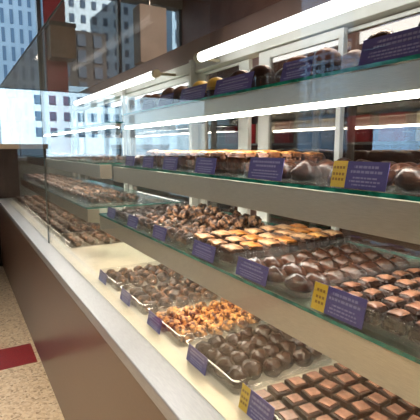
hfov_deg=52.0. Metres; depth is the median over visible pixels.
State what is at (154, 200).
shelf
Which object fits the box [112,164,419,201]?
shelf
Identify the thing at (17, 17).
building
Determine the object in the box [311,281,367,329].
price card
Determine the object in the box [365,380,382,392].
square
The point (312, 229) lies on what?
bar
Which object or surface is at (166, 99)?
price card
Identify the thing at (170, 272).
cluster
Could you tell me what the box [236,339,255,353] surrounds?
truffle
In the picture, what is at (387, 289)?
chocolate
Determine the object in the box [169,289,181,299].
cluster
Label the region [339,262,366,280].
truffle
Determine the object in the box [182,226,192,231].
cluster
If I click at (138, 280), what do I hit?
cluster
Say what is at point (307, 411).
square
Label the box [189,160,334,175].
tray
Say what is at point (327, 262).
truffle
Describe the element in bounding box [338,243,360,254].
truffle
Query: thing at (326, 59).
chocolate
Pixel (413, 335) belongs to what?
chocolate
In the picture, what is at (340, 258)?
truffle
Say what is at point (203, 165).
price card
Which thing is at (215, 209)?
cluster
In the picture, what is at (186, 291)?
cluster
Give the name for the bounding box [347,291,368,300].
chocolate
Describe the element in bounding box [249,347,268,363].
truffle
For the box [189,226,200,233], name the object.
cluster
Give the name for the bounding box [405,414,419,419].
square
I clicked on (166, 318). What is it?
cluster
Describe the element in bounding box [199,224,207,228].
cluster
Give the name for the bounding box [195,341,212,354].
truffle
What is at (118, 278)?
cluster
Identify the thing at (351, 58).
chocolate
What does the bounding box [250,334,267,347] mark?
truffle
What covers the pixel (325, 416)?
square
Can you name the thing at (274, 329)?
truffle
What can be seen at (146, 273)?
cluster
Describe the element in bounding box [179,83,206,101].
price card
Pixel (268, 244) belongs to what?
bar
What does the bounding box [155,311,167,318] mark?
cluster
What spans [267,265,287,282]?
truffle
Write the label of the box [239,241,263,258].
bar
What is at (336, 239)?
bar
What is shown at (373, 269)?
truffle
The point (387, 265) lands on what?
truffle
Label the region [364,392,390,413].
square
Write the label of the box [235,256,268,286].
price card
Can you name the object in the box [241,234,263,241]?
bar
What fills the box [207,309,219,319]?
cluster
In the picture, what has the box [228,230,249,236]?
bar
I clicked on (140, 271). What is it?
cluster
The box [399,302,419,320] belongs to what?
chocolate
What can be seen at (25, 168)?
wall
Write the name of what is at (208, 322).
cluster
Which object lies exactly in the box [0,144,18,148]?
countertop
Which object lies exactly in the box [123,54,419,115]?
shelf
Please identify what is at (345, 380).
square
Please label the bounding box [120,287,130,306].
price card
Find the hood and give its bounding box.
[68,0,331,105]
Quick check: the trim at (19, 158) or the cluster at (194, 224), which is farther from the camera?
the trim at (19, 158)
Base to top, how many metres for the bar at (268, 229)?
0.047 m
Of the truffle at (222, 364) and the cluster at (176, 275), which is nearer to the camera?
the truffle at (222, 364)
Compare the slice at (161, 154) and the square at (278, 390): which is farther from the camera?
the slice at (161, 154)
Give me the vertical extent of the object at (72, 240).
0.036 m
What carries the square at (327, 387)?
in the tray
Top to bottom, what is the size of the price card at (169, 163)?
0.044 m
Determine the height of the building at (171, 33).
34.100 m
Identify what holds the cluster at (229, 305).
in the tray
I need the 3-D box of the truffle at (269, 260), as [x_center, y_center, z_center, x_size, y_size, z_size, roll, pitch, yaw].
[0.154,0.126,1.054,0.050,0.036,0.070,-3,9,-20]
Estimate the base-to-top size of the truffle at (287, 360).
0.040 m
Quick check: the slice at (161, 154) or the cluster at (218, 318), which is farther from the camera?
the slice at (161, 154)
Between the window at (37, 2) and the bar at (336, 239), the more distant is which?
the window at (37, 2)
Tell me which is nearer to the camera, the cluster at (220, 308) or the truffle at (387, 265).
the truffle at (387, 265)
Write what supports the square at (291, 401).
in the tray
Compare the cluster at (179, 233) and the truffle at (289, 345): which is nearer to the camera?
the truffle at (289, 345)
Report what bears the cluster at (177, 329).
in the tray
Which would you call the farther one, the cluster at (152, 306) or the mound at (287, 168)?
the cluster at (152, 306)
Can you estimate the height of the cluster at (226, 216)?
0.034 m
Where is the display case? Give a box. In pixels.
[0,0,419,419]
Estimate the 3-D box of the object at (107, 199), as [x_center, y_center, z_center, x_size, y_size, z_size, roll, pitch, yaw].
[-0.553,-0.059,2.347,0.048,0.035,0.053,-8,11,-44]
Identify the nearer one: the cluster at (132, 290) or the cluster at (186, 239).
the cluster at (186, 239)
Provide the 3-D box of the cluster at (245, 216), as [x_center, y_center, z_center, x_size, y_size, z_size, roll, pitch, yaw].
[0.122,0.029,1.520,0.041,0.034,0.047,1,8,7]
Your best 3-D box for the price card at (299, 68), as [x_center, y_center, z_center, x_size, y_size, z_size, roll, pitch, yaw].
[0.198,-0.323,0.991,0.012,0.045,0.100,-5,9,-30]
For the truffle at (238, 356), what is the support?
in the tray
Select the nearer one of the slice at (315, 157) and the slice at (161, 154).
the slice at (315, 157)
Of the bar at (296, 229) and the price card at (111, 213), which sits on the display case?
the price card at (111, 213)
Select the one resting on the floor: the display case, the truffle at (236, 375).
the display case
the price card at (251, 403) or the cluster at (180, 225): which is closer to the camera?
the price card at (251, 403)
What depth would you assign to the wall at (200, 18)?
4.35 m
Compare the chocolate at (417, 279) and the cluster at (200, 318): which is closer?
the chocolate at (417, 279)
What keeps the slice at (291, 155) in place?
in the tray at (228, 174)
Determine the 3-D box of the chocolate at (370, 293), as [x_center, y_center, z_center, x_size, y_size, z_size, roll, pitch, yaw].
[0.300,0.164,0.799,0.044,0.035,0.044,-6,10,-35]
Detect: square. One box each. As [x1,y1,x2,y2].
[255,389,274,402]
[267,382,292,401]
[269,400,287,419]
[275,409,302,419]
[282,393,306,410]
[284,376,309,394]
[295,402,322,419]
[301,387,324,404]
[302,370,326,387]
[312,414,334,419]
[315,379,340,398]
[315,396,339,414]
[319,365,341,380]
[330,407,356,419]
[332,389,357,409]
[333,373,358,390]
[334,363,350,373]
[347,370,367,384]
[347,400,374,419]
[348,383,372,400]
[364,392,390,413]
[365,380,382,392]
[365,411,391,419]
[378,388,400,403]
[382,403,409,419]
[398,398,419,415]
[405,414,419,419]
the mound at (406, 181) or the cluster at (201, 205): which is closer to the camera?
the mound at (406, 181)
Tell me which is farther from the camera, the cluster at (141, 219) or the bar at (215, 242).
the cluster at (141, 219)
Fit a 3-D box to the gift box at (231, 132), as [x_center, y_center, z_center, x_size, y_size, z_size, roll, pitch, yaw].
[0.346,-0.937,5.386,0.240,0.220,0.240,-5,9,-30]
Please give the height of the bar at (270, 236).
0.046 m
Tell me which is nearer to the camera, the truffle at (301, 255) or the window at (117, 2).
the truffle at (301, 255)
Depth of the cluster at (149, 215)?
1.71 m
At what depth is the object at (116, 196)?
2.41 m
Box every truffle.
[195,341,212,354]
[204,348,224,368]
[208,334,226,347]
[213,356,235,378]
[219,342,237,356]
[225,331,243,345]
[226,365,249,388]
[229,350,249,365]
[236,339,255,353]
[238,326,255,339]
[242,358,262,379]
[248,256,266,266]
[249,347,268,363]
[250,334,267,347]
[255,324,272,337]
[262,342,279,356]
[262,357,283,377]
[263,254,284,267]
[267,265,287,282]
[267,324,278,331]
[267,332,284,345]
[275,350,294,369]
[278,330,291,338]
[279,252,299,263]
[279,339,297,353]
[281,262,306,275]
[284,273,313,292]
[291,337,304,345]
[292,346,313,366]
[294,250,315,260]
[298,258,323,272]
[304,344,322,358]
[306,270,330,285]
[310,247,331,260]
[317,256,338,270]
[323,267,349,284]
[325,245,345,256]
[332,253,354,266]
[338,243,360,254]
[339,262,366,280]
[347,250,369,263]
[356,260,382,276]
[361,248,382,259]
[371,256,398,273]
[387,254,410,270]
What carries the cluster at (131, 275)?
in the tray
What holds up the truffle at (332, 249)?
in the tray
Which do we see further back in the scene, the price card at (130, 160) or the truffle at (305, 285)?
the price card at (130, 160)
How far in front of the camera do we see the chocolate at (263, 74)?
1.18 m
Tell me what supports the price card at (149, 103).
on the display case
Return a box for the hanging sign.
[133,0,166,64]
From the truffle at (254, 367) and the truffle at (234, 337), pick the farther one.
the truffle at (234, 337)
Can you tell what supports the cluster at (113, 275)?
in the tray
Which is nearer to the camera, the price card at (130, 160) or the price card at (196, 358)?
the price card at (196, 358)
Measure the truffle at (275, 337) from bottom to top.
0.041 m
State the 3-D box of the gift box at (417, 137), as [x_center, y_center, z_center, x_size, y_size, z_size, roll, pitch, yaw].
[1.680,-0.613,3.131,0.240,0.220,0.240,-5,9,-30]
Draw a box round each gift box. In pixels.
[225,125,237,143]
[251,124,255,143]
[256,123,274,142]
[274,121,293,142]
[321,117,346,141]
[346,115,378,141]
[378,112,416,141]
[415,111,419,140]
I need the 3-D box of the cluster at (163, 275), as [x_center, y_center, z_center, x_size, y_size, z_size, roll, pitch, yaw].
[-0.182,0.258,1.685,0.047,0.036,0.044,-4,9,-28]
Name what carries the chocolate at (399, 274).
in the tray
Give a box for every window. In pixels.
[35,0,47,154]
[115,0,122,155]
[176,9,182,149]
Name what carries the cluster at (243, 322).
in the tray
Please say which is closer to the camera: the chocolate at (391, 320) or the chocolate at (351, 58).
the chocolate at (391, 320)
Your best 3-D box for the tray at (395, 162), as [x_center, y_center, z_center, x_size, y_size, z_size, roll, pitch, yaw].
[0.298,-0.102,1.100,0.370,0.036,0.246,-5,9,-30]
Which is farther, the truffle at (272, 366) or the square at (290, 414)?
the truffle at (272, 366)
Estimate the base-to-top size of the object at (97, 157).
0.034 m
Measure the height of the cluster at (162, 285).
0.034 m
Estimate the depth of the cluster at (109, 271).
1.70 m
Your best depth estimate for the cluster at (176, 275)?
1.68 m
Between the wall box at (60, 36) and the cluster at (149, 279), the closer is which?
the cluster at (149, 279)
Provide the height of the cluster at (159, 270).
0.036 m
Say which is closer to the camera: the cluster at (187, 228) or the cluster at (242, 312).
the cluster at (242, 312)
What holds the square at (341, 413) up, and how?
in the tray
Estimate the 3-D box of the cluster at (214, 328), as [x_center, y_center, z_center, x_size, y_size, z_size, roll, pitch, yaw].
[0.016,0.330,1.198,0.045,0.031,0.042,0,8,-1]
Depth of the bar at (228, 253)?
1.10 m
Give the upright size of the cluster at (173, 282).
0.036 m
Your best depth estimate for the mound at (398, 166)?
0.83 m
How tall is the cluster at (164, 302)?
0.029 m
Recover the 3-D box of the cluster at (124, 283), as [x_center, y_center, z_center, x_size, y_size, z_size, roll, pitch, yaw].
[-0.317,0.272,1.588,0.044,0.036,0.048,-5,10,-34]
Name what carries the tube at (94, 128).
attached to the display case
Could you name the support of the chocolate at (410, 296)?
in the tray
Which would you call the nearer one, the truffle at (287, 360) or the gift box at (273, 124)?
the truffle at (287, 360)
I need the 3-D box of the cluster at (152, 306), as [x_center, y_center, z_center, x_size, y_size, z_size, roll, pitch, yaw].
[-0.188,0.305,1.375,0.054,0.030,0.052,2,8,14]
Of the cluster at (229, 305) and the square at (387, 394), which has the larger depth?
the cluster at (229, 305)
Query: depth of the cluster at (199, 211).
1.66 m
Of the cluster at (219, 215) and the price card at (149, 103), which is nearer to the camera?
the cluster at (219, 215)
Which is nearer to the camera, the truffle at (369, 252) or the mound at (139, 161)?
the truffle at (369, 252)
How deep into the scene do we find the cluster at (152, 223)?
1.53 m
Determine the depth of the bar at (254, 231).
1.31 m
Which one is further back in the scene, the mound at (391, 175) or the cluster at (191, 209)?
the cluster at (191, 209)
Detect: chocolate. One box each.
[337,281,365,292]
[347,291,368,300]
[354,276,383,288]
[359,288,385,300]
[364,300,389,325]
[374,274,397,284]
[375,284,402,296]
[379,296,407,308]
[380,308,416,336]
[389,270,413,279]
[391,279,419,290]
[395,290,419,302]
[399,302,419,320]
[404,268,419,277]
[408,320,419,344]
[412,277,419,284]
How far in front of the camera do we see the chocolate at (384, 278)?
0.88 m
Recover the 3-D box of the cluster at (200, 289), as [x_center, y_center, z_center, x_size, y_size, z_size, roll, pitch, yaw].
[-0.024,0.281,1.528,0.050,0.036,0.042,8,11,43]
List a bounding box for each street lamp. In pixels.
[6,86,17,153]
[7,107,21,156]
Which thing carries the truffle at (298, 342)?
in the tray
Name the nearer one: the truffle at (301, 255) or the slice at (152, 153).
the truffle at (301, 255)
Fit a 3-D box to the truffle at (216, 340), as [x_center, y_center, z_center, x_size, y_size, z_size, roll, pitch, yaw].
[0.019,0.339,1.100,0.052,0.042,0.048,-5,9,-29]
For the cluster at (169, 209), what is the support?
in the tray
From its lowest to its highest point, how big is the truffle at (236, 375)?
0.044 m
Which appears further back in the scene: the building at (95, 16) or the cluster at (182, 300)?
the building at (95, 16)
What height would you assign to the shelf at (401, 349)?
0.008 m
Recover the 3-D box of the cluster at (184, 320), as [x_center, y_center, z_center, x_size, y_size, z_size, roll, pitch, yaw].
[-0.069,0.323,1.252,0.039,0.030,0.042,8,11,43]
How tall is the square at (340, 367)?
0.025 m
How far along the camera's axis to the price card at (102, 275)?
1.67 m
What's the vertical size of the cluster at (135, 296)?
0.036 m
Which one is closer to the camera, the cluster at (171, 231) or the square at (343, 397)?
the square at (343, 397)
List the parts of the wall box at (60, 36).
lid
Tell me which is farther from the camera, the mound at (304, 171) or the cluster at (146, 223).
the cluster at (146, 223)
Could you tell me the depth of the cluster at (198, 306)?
1.36 m
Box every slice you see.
[146,150,160,166]
[156,150,170,166]
[169,151,182,168]
[179,150,196,169]
[194,150,213,165]
[210,150,234,172]
[227,150,257,174]
[254,150,282,157]
[281,150,304,164]
[302,151,324,163]
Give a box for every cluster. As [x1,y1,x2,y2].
[106,269,114,278]
[110,271,121,282]
[114,275,125,285]
[117,279,129,289]
[118,267,127,275]
[121,212,129,218]
[124,269,132,278]
[128,271,138,282]
[129,287,141,297]
[132,276,143,286]
[132,291,146,301]
[133,265,144,271]
[137,269,145,276]
[137,295,150,306]
[138,217,148,226]
[142,270,152,280]
[142,284,154,293]
[142,300,158,312]
[143,219,152,228]
[144,263,152,269]
[146,213,156,218]
[146,274,157,284]
[147,288,159,295]
[148,265,158,273]
[149,220,161,229]
[151,215,160,220]
[151,292,166,301]
[155,268,163,278]
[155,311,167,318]
[157,271,168,281]
[157,282,168,291]
[158,216,166,223]
[158,296,172,307]
[161,212,171,218]
[161,315,172,327]
[162,219,175,226]
[163,285,175,296]
[166,227,179,238]
[166,268,175,276]
[166,318,180,331]
[167,205,176,214]
[167,306,180,317]
[169,278,181,286]
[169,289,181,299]
[171,325,186,338]
[172,207,182,215]
[173,217,182,224]
[173,272,183,279]
[173,311,185,319]
[174,229,186,241]
[175,223,187,229]
[175,283,186,292]
[175,295,189,305]
[178,330,193,343]
[179,209,190,218]
[179,219,191,225]
[179,316,192,325]
[180,232,194,244]
[181,205,190,209]
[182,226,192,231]
[182,287,194,296]
[182,305,194,315]
[184,278,193,286]
[185,320,198,331]
[188,205,195,214]
[188,292,201,301]
[188,309,200,320]
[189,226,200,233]
[190,282,198,290]
[191,216,200,223]
[191,222,201,227]
[193,206,204,216]
[193,325,206,338]
[194,314,207,324]
[195,302,206,309]
[196,203,206,208]
[196,229,209,234]
[196,285,207,294]
[198,215,210,223]
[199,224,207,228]
[200,306,212,315]
[202,319,214,329]
[203,290,217,299]
[204,205,211,213]
[205,226,216,233]
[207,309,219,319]
[207,323,223,335]
[208,217,218,225]
[209,206,220,215]
[209,300,220,309]
[213,313,226,324]
[215,212,224,218]
[215,219,227,229]
[216,304,226,312]
[220,298,228,305]
[221,214,232,224]
[221,308,233,318]
[221,319,234,331]
[226,226,237,230]
[226,302,234,309]
[229,312,240,323]
[230,217,244,226]
[231,210,241,217]
[232,305,240,311]
[236,316,250,327]
[238,308,248,317]
[239,213,249,223]
[247,313,260,323]
[248,215,261,225]
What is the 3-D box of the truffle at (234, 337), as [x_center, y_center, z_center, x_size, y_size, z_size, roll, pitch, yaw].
[0.066,0.336,1.112,0.052,0.045,0.053,-7,11,-41]
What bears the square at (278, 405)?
in the tray
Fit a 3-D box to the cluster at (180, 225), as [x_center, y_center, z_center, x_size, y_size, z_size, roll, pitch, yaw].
[-0.095,0.062,1.497,0.048,0.037,0.053,-6,10,-34]
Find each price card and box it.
[99,269,106,284]
[107,207,115,218]
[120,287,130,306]
[125,156,134,165]
[127,214,137,228]
[142,97,155,109]
[142,156,153,167]
[147,310,161,334]
[152,224,166,241]
[158,93,173,106]
[162,157,177,169]
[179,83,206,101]
[186,343,207,375]
[192,239,215,262]
[195,157,216,173]
[214,71,253,94]
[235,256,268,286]
[238,383,274,419]
[248,157,284,180]
[280,56,313,81]
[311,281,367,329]
[330,161,389,191]
[358,26,419,65]
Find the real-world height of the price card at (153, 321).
0.039 m
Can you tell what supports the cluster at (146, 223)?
in the tray
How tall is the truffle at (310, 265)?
0.037 m
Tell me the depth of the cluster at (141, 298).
1.41 m
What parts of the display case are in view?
glass, glass edge trim, rail, rail, rail, panel, door sill, door, door, rail, rail, rail, door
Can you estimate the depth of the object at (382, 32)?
0.84 m
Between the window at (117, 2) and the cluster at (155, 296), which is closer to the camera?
the cluster at (155, 296)
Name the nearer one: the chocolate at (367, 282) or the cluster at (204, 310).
the chocolate at (367, 282)
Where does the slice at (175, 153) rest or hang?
in the tray
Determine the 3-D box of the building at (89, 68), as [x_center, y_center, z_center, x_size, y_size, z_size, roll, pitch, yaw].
[-16.897,-14.536,55.748,6.300,15.600,4.120,-5,9,-30]
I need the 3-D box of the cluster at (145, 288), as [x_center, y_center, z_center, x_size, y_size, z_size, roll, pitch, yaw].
[-0.224,0.281,1.538,0.055,0.033,0.046,4,9,25]
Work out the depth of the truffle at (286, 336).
1.13 m
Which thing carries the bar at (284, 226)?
in the tray
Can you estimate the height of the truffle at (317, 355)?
0.042 m
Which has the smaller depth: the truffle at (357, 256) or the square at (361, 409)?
the square at (361, 409)
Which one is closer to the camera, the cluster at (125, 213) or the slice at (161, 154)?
the slice at (161, 154)
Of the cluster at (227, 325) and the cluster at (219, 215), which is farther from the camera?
the cluster at (219, 215)
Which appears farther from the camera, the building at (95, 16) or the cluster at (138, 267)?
the building at (95, 16)
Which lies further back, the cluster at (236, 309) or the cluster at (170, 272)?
the cluster at (170, 272)
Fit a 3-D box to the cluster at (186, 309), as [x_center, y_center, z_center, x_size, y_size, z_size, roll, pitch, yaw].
[-0.065,0.311,1.333,0.043,0.031,0.042,-5,10,-34]
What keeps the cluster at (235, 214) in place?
in the tray
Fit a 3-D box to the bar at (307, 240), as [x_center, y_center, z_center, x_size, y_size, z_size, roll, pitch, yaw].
[0.263,0.089,1.238,0.057,0.048,0.071,-5,10,-32]
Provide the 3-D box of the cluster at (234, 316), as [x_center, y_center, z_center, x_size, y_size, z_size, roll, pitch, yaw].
[0.075,0.320,1.278,0.039,0.030,0.042,4,9,27]
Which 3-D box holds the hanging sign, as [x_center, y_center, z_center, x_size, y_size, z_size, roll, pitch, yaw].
[-0.643,-2.292,4.558,0.300,1.460,0.200,-5,9,-30]
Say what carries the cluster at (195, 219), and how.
in the tray
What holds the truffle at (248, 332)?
in the tray
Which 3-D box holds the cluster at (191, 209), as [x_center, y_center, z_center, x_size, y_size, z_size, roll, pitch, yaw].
[-0.070,0.000,1.719,0.046,0.035,0.048,-4,9,-25]
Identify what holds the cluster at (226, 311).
in the tray
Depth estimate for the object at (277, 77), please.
1.24 m
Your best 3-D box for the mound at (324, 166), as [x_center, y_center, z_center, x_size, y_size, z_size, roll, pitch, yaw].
[0.275,-0.093,1.002,0.064,0.044,0.064,-5,10,-31]
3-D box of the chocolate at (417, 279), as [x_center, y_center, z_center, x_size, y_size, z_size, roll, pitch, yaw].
[0.427,0.153,0.873,0.045,0.035,0.044,-4,9,-28]
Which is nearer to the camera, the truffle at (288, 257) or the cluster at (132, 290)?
the truffle at (288, 257)
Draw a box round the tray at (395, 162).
[245,162,395,180]
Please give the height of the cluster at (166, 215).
0.037 m
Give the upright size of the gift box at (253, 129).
0.220 m
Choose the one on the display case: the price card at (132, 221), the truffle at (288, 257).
the price card at (132, 221)
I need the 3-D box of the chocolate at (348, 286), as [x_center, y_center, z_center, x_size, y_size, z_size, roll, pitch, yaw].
[0.275,0.157,0.840,0.046,0.036,0.046,-4,9,-28]
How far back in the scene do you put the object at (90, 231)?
2.58 m
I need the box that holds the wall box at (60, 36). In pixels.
[45,20,75,61]
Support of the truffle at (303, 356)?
in the tray
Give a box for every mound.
[134,155,144,165]
[282,163,295,178]
[290,161,321,180]
[317,160,333,179]
[328,169,332,182]
[386,168,395,186]
[390,163,411,185]
[394,166,419,190]
[405,162,417,166]
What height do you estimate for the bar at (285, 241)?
0.043 m
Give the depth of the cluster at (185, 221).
1.59 m
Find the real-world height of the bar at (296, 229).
0.045 m
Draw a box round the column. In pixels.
[42,0,70,153]
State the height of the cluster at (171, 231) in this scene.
0.037 m
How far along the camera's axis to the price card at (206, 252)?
1.16 m
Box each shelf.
[20,176,180,208]
[26,155,124,164]
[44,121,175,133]
[99,206,419,363]
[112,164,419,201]
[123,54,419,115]
[209,108,419,253]
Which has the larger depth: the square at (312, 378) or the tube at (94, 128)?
the tube at (94, 128)
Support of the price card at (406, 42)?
on the display case
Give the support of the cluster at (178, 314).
in the tray
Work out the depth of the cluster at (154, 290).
1.49 m
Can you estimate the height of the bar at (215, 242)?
0.045 m
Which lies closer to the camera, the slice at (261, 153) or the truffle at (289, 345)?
the truffle at (289, 345)
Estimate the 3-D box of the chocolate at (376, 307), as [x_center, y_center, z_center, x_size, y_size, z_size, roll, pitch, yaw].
[0.279,0.173,0.734,0.045,0.035,0.045,-5,9,-29]
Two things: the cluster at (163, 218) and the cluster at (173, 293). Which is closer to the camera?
the cluster at (173, 293)
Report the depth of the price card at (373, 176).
0.78 m
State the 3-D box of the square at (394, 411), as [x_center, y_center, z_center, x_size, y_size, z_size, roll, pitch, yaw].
[0.351,0.386,0.814,0.036,0.025,0.036,-4,9,-27]
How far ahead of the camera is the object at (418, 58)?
0.89 m
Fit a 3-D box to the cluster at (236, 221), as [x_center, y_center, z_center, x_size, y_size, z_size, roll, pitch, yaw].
[0.094,0.038,1.452,0.050,0.035,0.046,5,10,31]
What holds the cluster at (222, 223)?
in the tray
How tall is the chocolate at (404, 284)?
0.038 m
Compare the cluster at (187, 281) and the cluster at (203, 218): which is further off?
the cluster at (187, 281)
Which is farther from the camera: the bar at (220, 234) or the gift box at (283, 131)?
the gift box at (283, 131)
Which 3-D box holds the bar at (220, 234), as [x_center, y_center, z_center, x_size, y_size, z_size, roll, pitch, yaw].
[0.033,0.084,1.274,0.056,0.046,0.072,-5,10,-31]
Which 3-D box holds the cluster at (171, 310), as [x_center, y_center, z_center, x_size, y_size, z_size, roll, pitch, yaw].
[-0.111,0.312,1.320,0.044,0.034,0.043,-1,8,-6]
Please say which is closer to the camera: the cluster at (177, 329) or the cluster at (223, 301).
the cluster at (177, 329)
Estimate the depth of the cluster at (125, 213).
1.79 m
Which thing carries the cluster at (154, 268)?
in the tray
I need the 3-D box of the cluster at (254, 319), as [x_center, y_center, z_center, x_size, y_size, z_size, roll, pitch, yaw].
[0.129,0.317,1.278,0.043,0.034,0.042,-5,10,-31]
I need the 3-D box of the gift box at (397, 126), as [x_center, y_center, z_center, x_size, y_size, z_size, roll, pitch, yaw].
[1.514,-0.653,3.412,0.240,0.220,0.240,-5,9,-30]
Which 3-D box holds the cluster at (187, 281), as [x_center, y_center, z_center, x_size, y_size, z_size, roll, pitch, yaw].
[-0.077,0.269,1.617,0.042,0.033,0.046,7,11,39]
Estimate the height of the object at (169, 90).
0.078 m
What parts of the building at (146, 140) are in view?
cornice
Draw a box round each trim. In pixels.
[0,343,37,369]
[18,156,116,160]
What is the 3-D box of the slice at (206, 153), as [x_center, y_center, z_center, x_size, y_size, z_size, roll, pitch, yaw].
[-0.006,-0.155,1.357,0.066,0.066,0.080,-5,10,-32]
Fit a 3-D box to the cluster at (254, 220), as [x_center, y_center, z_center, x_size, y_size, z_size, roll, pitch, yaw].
[0.154,0.035,1.468,0.045,0.038,0.051,3,9,20]
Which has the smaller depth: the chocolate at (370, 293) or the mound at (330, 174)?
the chocolate at (370, 293)
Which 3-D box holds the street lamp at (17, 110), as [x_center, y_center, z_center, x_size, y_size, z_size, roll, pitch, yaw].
[-12.911,-4.525,27.420,1.700,3.850,1.000,-5,9,-30]
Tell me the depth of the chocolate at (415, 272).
0.93 m
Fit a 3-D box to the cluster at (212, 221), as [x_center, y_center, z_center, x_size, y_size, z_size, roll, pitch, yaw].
[0.016,0.038,1.454,0.045,0.034,0.049,-3,9,-19]
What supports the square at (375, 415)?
in the tray
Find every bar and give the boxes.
[192,233,214,245]
[206,238,228,256]
[210,230,232,240]
[218,243,245,264]
[224,236,245,244]
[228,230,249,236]
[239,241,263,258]
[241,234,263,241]
[244,228,264,235]
[257,239,281,256]
[258,233,279,239]
[259,225,279,233]
[273,229,295,236]
[274,224,294,229]
[274,236,297,253]
[289,223,307,228]
[289,227,310,233]
[289,233,314,250]
[306,228,321,231]
[307,232,328,248]
[321,230,344,246]
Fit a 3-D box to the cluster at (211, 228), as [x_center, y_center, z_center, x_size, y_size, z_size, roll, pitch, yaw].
[0.004,0.072,1.427,0.048,0.038,0.043,-3,9,-19]
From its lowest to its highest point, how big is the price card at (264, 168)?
0.051 m
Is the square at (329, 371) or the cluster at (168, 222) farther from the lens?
the cluster at (168, 222)
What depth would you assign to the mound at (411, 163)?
0.97 m
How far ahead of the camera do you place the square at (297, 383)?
0.90 m
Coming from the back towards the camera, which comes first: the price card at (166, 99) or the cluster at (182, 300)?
the price card at (166, 99)
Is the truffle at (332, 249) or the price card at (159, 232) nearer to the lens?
the truffle at (332, 249)
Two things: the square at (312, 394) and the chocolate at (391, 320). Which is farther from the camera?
the square at (312, 394)
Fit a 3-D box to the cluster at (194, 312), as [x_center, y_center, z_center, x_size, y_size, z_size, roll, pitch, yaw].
[-0.045,0.315,1.303,0.042,0.031,0.045,2,9,16]
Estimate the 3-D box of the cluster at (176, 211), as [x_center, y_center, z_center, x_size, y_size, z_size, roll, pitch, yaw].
[-0.124,0.007,1.673,0.039,0.034,0.044,-4,9,-23]
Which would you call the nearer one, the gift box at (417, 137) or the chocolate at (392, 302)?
the chocolate at (392, 302)
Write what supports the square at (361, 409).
in the tray
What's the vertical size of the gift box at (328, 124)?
0.220 m
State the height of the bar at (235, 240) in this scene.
0.043 m
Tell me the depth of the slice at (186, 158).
1.43 m
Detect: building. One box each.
[0,0,42,154]
[40,0,137,89]
[45,86,177,155]
[67,30,106,86]
[155,10,176,91]
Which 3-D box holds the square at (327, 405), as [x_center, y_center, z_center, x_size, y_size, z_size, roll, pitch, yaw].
[0.228,0.383,0.839,0.036,0.025,0.036,-7,11,-41]
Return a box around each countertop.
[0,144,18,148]
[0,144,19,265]
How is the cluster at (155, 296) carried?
in the tray
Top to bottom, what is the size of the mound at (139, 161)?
0.044 m
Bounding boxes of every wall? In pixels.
[18,0,183,205]
[182,0,419,267]
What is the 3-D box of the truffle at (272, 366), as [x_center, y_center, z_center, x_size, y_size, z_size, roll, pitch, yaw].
[0.143,0.357,0.985,0.050,0.040,0.049,4,9,27]
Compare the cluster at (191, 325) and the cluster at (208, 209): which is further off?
the cluster at (208, 209)
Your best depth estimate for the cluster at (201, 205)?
1.78 m
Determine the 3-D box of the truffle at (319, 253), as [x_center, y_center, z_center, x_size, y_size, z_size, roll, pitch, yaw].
[0.291,0.116,1.133,0.048,0.034,0.067,-7,11,-41]
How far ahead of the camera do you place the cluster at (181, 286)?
1.54 m
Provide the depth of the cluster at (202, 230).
1.36 m
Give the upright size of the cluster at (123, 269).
0.035 m
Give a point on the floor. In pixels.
(26, 391)
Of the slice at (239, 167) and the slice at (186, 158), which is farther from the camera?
the slice at (186, 158)

